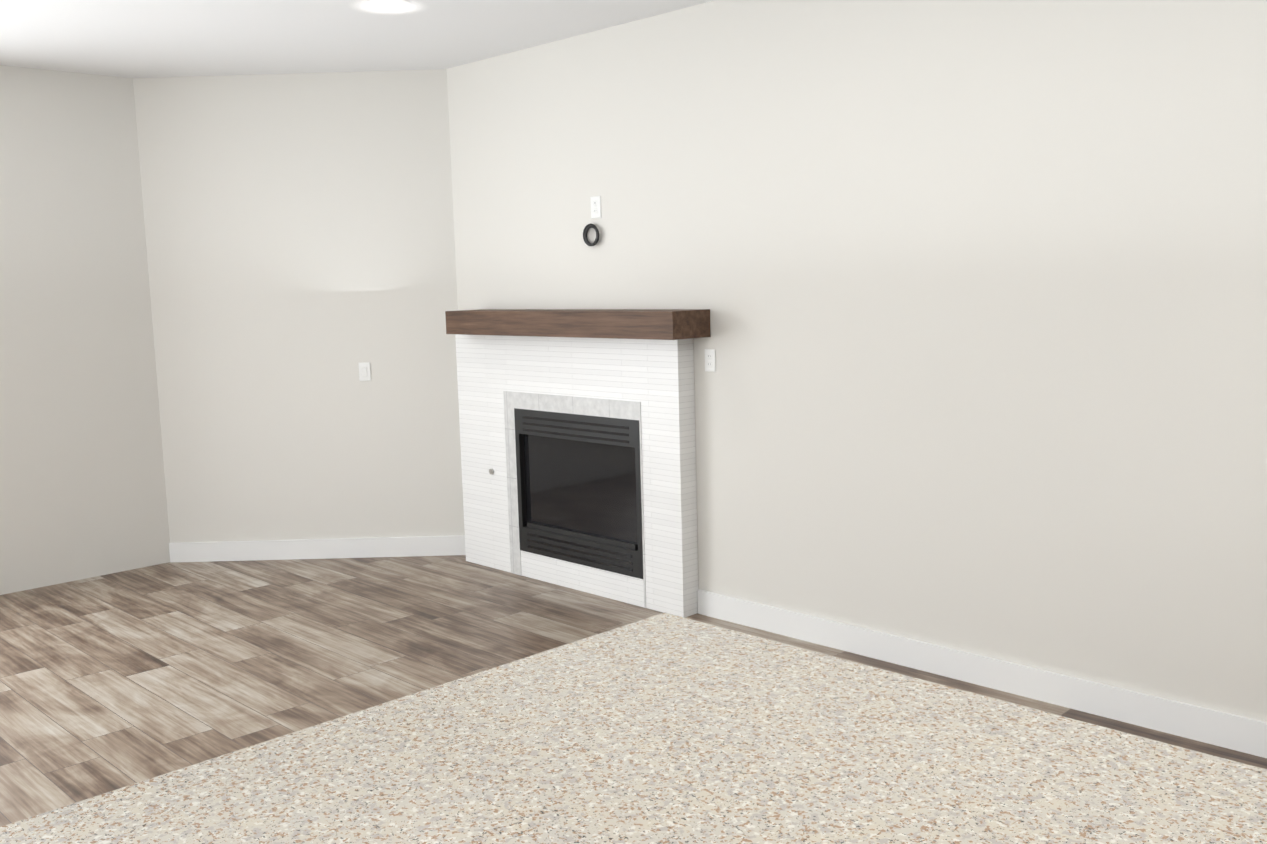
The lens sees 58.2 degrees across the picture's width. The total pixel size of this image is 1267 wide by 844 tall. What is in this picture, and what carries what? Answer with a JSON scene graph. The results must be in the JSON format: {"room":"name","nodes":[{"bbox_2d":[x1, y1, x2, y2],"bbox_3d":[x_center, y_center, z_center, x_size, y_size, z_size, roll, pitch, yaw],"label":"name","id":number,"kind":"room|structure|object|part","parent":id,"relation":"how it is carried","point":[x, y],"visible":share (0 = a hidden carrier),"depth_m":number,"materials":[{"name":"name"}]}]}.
{"room":"kitchen","nodes":[
{"label":"kitchen","id":0,"kind":"room"},
{"bbox_2d":[0,65,169,594],"bbox_3d":[-6.050,-0.190,4.609,8.100,3.120,0.170,-9,10,-44],"label":"wall","id":1,"kind":"structure","parent":0,"point":[82,487],"depth_m":7.03,"materials":[{"name":"white paint"}]},
{"bbox_2d":[133,69,464,542],"bbox_3d":[-2.120,-0.650,7.403,1.980,3.120,0.100,-2,7,1],"label":"wall","id":2,"kind":"structure","parent":0,"point":[300,239],"depth_m":7.34,"materials":[{"name":"white paint"}]},
{"bbox_2d":[169,535,465,562],"bbox_3d":[-2.081,0.840,7.531,1.980,0.130,0.016,-2,7,1],"label":"baseboard","id":3,"kind":"structure","parent":2,"relation":"attached to","point":[316,548],"depth_m":7.52,"materials":[{"name":"white"}]},
{"bbox_2d":[359,362,370,380],"bbox_3d":[-1.744,-0.326,7.388,0.055,0.120,0.055,-9,10,-44],"label":"light switch","id":4,"kind":"object","parent":2,"relation":"attached to","point":[364,371],"visible":1,"depth_m":7.38,"materials":[{"name":"white plastic"}]},
{"bbox_2d":[0,0,714,77],"bbox_3d":[-1.511,-1.464,0.846,9.600,0.100,11.700,-9,10,-44],"label":"ceiling","id":5,"kind":"structure","parent":0,"point":[149,38],"depth_m":6.01,"materials":[{"name":"white paint"}]},
{"bbox_2d":[366,0,410,9],"bbox_3d":[-1.170,-1.992,5.438,0.400,0.012,0.400,-9,10,-44],"label":"recessed light","id":6,"kind":"object","parent":5,"relation":"in","point":[389,4],"visible":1,"depth_m":5.42,"materials":[{"name":"white"}]},
{"bbox_2d":[0,555,1266,826],"bbox_3d":[-1.423,1.729,1.248,9.600,0.100,11.700,-9,10,-44],"label":"floor","id":7,"kind":"structure","parent":0,"point":[114,681],"depth_m":5.61,"materials":[{"name":"wood"}]},
{"bbox_2d":[445,309,710,617],"bbox_3d":[-0.404,0.171,6.524,0.280,1.616,2.040,-9,10,-44],"label":"fireplace","id":8,"kind":"object","parent":7,"relation":"on","point":[578,445],"visible":1,"depth_m":6.41,"materials":[{"name":"brick"}]},
{"bbox_3d":[-0.318,0.389,6.518,0.044,0.800,0.990,-9,10,-44],"label":"dark glass","id":9,"kind":"part","parent":8,"relation":"part of","materials":[{"name":"black glass"}]},
{"bbox_2d":[0,613,1266,843],"bbox_3d":[-1.067,1.095,0.571,5.100,1.307,1.870,-9,10,-44],"label":"kitchen island","id":10,"kind":"object","parent":7,"relation":"on","point":[666,729],"visible":1,"depth_m":2.01,"materials":[{"name":"beige stone"}]},
{"bbox_2d":[447,0,1266,721],"bbox_3d":[2.462,-0.322,3.791,0.100,3.120,10.130,-9,10,-44],"label":"wall","id":11,"kind":"structure","parent":0,"point":[977,288],"depth_m":4.86,"materials":[{"name":"white paint"}]},
{"bbox_2d":[583,223,598,245],"bbox_3d":[-0.236,-1.042,6.335,0.026,0.126,0.141,-9,10,-44],"label":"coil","id":12,"kind":"object","parent":11,"relation":"attached to","point":[585,232],"visible":0.98,"depth_m":6.33,"materials":[{"name":"black"}]},
{"bbox_2d":[591,196,600,218],"bbox_3d":[-0.210,-1.191,6.314,0.008,0.120,0.080,-9,10,-44],"label":"outlet","id":13,"kind":"object","parent":11,"relation":"attached to","point":[595,206],"visible":1,"depth_m":6.31,"materials":[{"name":"white plastic"}]},
{"bbox_2d":[705,349,715,371],"bbox_3d":[0.392,-0.315,5.832,0.008,0.115,0.072,-9,10,-44],"label":"outlet","id":14,"kind":"object","parent":11,"relation":"attached to","point":[710,360],"visible":1,"depth_m":5.83,"materials":[{"name":"white plastic"}]},
{"bbox_2d":[697,589,1266,757],"bbox_3d":[2.850,1.206,3.546,0.015,0.130,7.125,-9,10,-44],"label":"baseboard","id":15,"kind":"structure","parent":11,"relation":"attached to","point":[1216,727],"depth_m":4.81,"materials":[{"name":"white"}]}
]}

